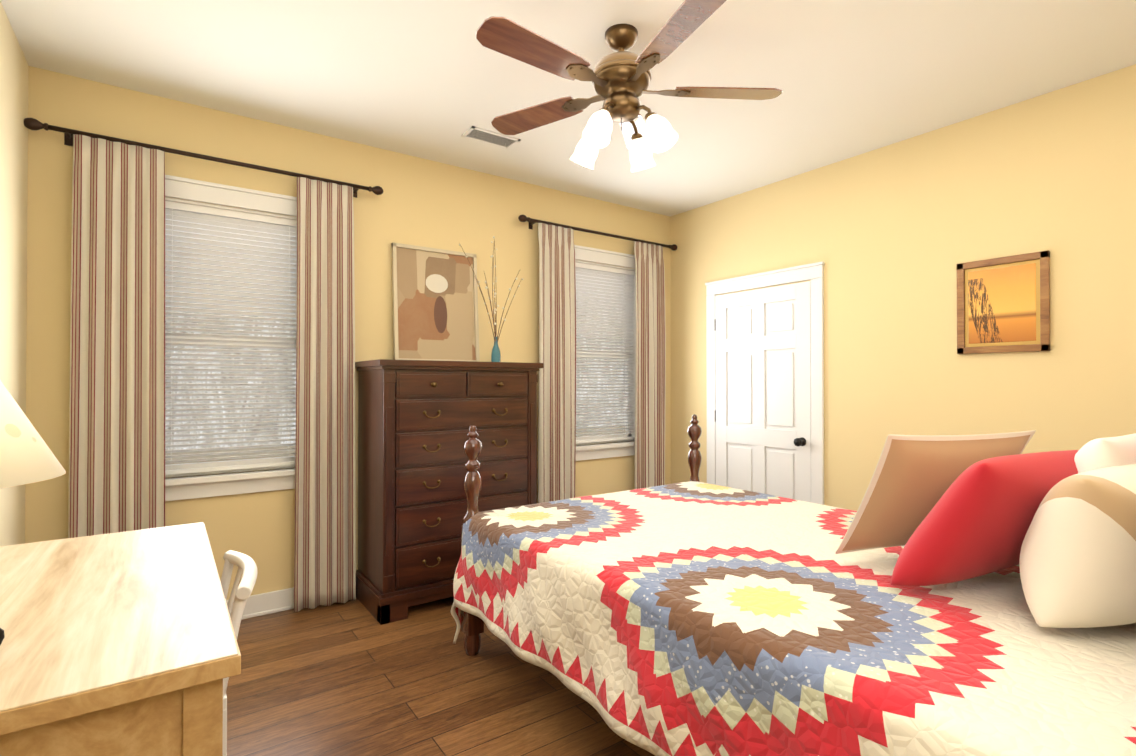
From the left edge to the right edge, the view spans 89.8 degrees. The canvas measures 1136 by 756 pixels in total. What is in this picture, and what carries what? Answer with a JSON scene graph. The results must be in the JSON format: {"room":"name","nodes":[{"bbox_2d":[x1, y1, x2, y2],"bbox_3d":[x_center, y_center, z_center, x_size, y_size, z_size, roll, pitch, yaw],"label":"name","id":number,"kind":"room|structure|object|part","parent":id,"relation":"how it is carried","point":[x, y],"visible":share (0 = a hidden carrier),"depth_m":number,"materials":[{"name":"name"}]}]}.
{"room":"bedroom","nodes":[
{"label":"bedroom","id":0,"kind":"room"},
{"bbox_2d":[0,1,28,545],"bbox_3d":[-1.417,-0.077,1.015,0.120,2.700,3.970,0,-1,-35],"label":"wall","id":1,"kind":"structure","parent":0,"point":[14,66],"depth_m":2.34,"materials":[{"name":"yellow paint"}]},
{"bbox_2d":[25,66,670,599],"bbox_3d":[-0.813,-0.056,3.799,4.080,2.700,0.120,0,-1,-35],"label":"wall","id":2,"kind":"structure","parent":0,"point":[431,204],"depth_m":3.19,"materials":[{"name":"yellow paint"}]},
{"bbox_2d":[24,118,383,197],"bbox_3d":[-1.771,-1.117,2.988,1.586,0.070,0.111,0,-1,-35],"label":"curtain rod","id":3,"kind":"object","parent":2,"relation":"attached to","point":[32,124],"visible":0.92,"depth_m":2.84,"materials":[{"name":"brown metal"}]},
{"bbox_2d":[68,134,164,537],"bbox_3d":[-2.106,0.079,2.675,0.363,2.383,0.056,0,-1,-35],"label":"curtain","id":4,"kind":"object","parent":3,"relation":"hanging from","point":[117,414],"visible":0.67,"depth_m":2.67,"materials":[{"name":"beige fabric"}]},
{"bbox_2d":[294,177,355,611],"bbox_3d":[-1.361,0.083,3.206,0.320,2.383,0.060,0,-1,-35],"label":"curtain","id":5,"kind":"object","parent":3,"relation":"hanging from","point":[325,526],"visible":1,"depth_m":3.21,"materials":[{"name":"beige fabric"}]},
{"bbox_2d":[165,175,296,500],"bbox_3d":[-1.802,-0.199,3.068,1.030,1.635,0.175,0,-1,-35],"label":"window","id":6,"kind":"structure","parent":2,"relation":"in","point":[230,372],"depth_m":3.03,"materials":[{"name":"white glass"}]},
{"bbox_2d":[165,201,296,474],"bbox_3d":[-1.803,-0.202,3.070,0.782,1.388,0.036,0,-1,-35],"label":"window blinds","id":7,"kind":"object","parent":6,"relation":"attached to","point":[201,213],"visible":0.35,"depth_m":3.06,"materials":[{"name":"white plastic"}]},
{"bbox_2d":[226,587,293,619],"bbox_3d":[-0.772,1.236,3.731,4.080,0.115,0.022,0,-1,-35],"label":"baseboard","id":8,"kind":"structure","parent":2,"relation":"attached to","point":[261,604],"depth_m":3.10,"materials":[{"name":"white"}]},
{"bbox_2d":[518,215,676,250],"bbox_3d":[0.275,-1.106,4.433,1.556,0.070,0.111,0,-1,-35],"label":"curtain rod","id":9,"kind":"object","parent":2,"relation":"attached to","point":[531,221],"visible":0.98,"depth_m":4.30,"materials":[{"name":"brown metal"}]},
{"bbox_2d":[538,223,575,502],"bbox_3d":[-0.072,0.090,4.111,0.330,2.383,0.053,0,-1,-35],"label":"curtain","id":10,"kind":"object","parent":9,"relation":"hanging from","point":[557,395],"visible":0.79,"depth_m":4.11,"materials":[{"name":"beige fabric"}]},
{"bbox_2d":[634,241,665,488],"bbox_3d":[0.675,0.094,4.639,0.341,2.383,0.052,0,-1,-35],"label":"curtain","id":11,"kind":"object","parent":9,"relation":"hanging from","point":[650,392],"visible":0.75,"depth_m":4.64,"materials":[{"name":"beige fabric"}]},
{"bbox_2d":[574,245,635,460],"bbox_3d":[0.216,-0.188,4.493,1.050,1.635,0.175,0,-1,-35],"label":"window","id":12,"kind":"structure","parent":2,"relation":"in","point":[599,379],"depth_m":4.56,"materials":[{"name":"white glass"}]},
{"bbox_2d":[575,262,634,442],"bbox_3d":[0.214,-0.192,4.495,0.802,1.388,0.036,0,-1,-35],"label":"window blinds","id":13,"kind":"object","parent":12,"relation":"attached to","point":[596,270],"visible":0.65,"depth_m":4.55,"materials":[{"name":"white plastic"}]},
{"bbox_2d":[226,596,654,755],"bbox_3d":[0.298,1.332,2.216,4.320,0.100,3.970,0,-1,-35],"label":"floor","id":14,"kind":"structure","parent":0,"point":[351,678],"depth_m":2.30,"materials":[{"name":"brown wood"}]},
{"bbox_2d":[0,522,240,755],"bbox_3d":[-1.216,0.896,1.383,0.618,0.760,1.230,0,-1,-35],"label":"desk","id":15,"kind":"object","parent":14,"relation":"on","point":[125,643],"visible":1,"depth_m":1.09,"materials":[{"name":"brown wood"}]},
{"bbox_2d":[0,380,65,644],"bbox_3d":[-1.082,0.218,0.962,0.352,0.583,0.352,0,-1,-35],"label":"lamp","id":16,"kind":"object","parent":15,"relation":"on","point":[27,456],"visible":0.98,"depth_m":0.98,"materials":[{"name":"beige fabric"}]},
{"bbox_2d":[220,550,257,755],"bbox_3d":[-1.136,0.912,1.580,0.479,0.731,0.409,0,-1,-35],"label":"chair","id":17,"kind":"object","parent":14,"relation":"on","point":[248,571],"visible":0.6,"depth_m":1.60,"materials":[{"name":"white"}]},
{"bbox_2d":[355,359,543,624],"bbox_3d":[-0.709,0.599,3.447,1.010,1.385,0.526,0,-1,-35],"label":"dresser","id":18,"kind":"object","parent":14,"relation":"on","point":[417,419],"visible":0.88,"depth_m":3.17,"materials":[{"name":"brown wood"}]},
{"bbox_2d":[391,242,479,361],"bbox_3d":[-0.838,-0.463,3.651,0.565,0.737,0.076,0,-1,-35],"label":"picture","id":19,"kind":"object","parent":18,"relation":"on","point":[435,302],"visible":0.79,"depth_m":3.64,"materials":[{"name":"paper"}]},
{"bbox_2d":[459,236,523,361],"bbox_3d":[-0.451,-0.501,3.685,0.431,0.817,0.273,0,-1,-35],"label":"vase","id":20,"kind":"object","parent":18,"relation":"on","point":[495,355],"visible":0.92,"depth_m":3.68,"materials":[{"name":"teal glass"}]},
{"bbox_2d":[451,414,1135,755],"bbox_3d":[0.837,0.588,2.174,1.733,1.388,2.506,0,-1,-35],"label":"bed","id":21,"kind":"object","parent":14,"relation":"on","point":[953,595],"visible":1,"depth_m":1.52,"materials":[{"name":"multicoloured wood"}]},
{"bbox_3d":[0.848,0.588,2.144,1.622,1.388,2.444,0,-1,-35],"label":"frame","id":22,"kind":"part","parent":21,"relation":"part of","materials":[{"name":"brown wood"}]},
{"bbox_2d":[890,450,1078,585],"bbox_3d":[1.273,0.406,1.674,0.680,0.470,0.215,0,33,-26],"label":"pillow","id":23,"kind":"object","parent":21,"relation":"on","point":[975,533],"depth_m":1.53,"materials":[{"name":"red fabric"}]},
{"bbox_2d":[1019,463,1135,627],"bbox_3d":[1.443,0.412,1.475,0.700,0.390,0.316,0,14,-27],"label":"pillow","id":24,"kind":"object","parent":21,"relation":"on","point":[1077,521],"depth_m":1.32,"materials":[{"name":"beige fabric"}]},
{"bbox_2d":[1074,433,1135,473],"bbox_3d":[1.638,0.380,1.741,0.600,0.470,0.192,0,17,-32],"label":"pillow","id":25,"kind":"object","parent":21,"relation":"on","point":[1120,451],"depth_m":1.55,"materials":[{"name":"white fabric"}]},
{"bbox_2d":[0,0,1135,216],"bbox_3d":[0.298,-1.468,2.237,4.320,0.100,3.970,0,-1,-35],"label":"ceiling","id":26,"kind":"structure","parent":0,"point":[433,80],"depth_m":2.61,"materials":[{"name":"paint"}]},
{"bbox_2d":[461,126,520,148],"bbox_3d":[-0.449,-1.404,3.338,0.310,0.010,0.150,0,-1,-35],"label":"ceiling vent","id":27,"kind":"object","parent":26,"relation":"in","point":[489,137],"visible":0.94,"depth_m":3.33,"materials":[{"name":"white metal"}]},
{"bbox_2d":[476,0,781,171],"bbox_3d":[0.193,-1.156,2.311,1.246,0.522,1.278,0,-1,-35],"label":"ceiling fan","id":28,"kind":"object","parent":26,"relation":"hanging from","point":[620,77],"visible":1,"depth_m":2.25,"materials":[{"name":"brown wood"}]},
{"bbox_2d":[670,64,1135,510],"bbox_3d":[2.013,-0.059,3.438,0.120,2.700,3.970,0,-1,-35],"label":"wall","id":29,"kind":"structure","parent":0,"point":[891,236],"depth_m":3.20,"materials":[{"name":"yellow paint"}]},
{"bbox_2d":[715,281,810,501],"bbox_3d":[1.374,0.316,4.160,0.086,1.938,0.822,0,-1,-35],"label":"door","id":30,"kind":"structure","parent":29,"relation":"in","point":[763,371],"depth_m":4.14,"materials":[{"name":"white wood"}]},
{"bbox_3d":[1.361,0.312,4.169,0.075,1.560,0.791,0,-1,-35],"label":"door knob","id":31,"kind":"part","parent":30,"relation":"part of","materials":[{"name":"black metal"}]},
{"bbox_2d":[705,261,824,504],"bbox_3d":[1.401,0.265,4.173,0.028,2.065,1.006,0,-1,-35],"label":"door frame","id":32,"kind":"structure","parent":29,"relation":"attached to","point":[813,273],"depth_m":3.85,"materials":[{"name":"white wood"}]},
{"bbox_2d":[957,250,1049,353],"bbox_3d":[2.255,-0.380,2.970,0.022,0.495,0.400,0,-1,-35],"label":"wall picture","id":33,"kind":"object","parent":29,"relation":"attached to","point":[1003,304],"visible":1,"depth_m":2.95,"materials":[{"name":"orange paper"}]},
{"label":"outside","id":34,"kind":"structure","parent":0,"visible":0},
{"bbox_2d":[165,216,624,464],"bbox_3d":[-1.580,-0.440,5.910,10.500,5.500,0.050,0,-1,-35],"label":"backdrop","id":35,"kind":"structure","parent":34,"point":[218,436],"depth_m":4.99,"materials":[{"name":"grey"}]}
]}

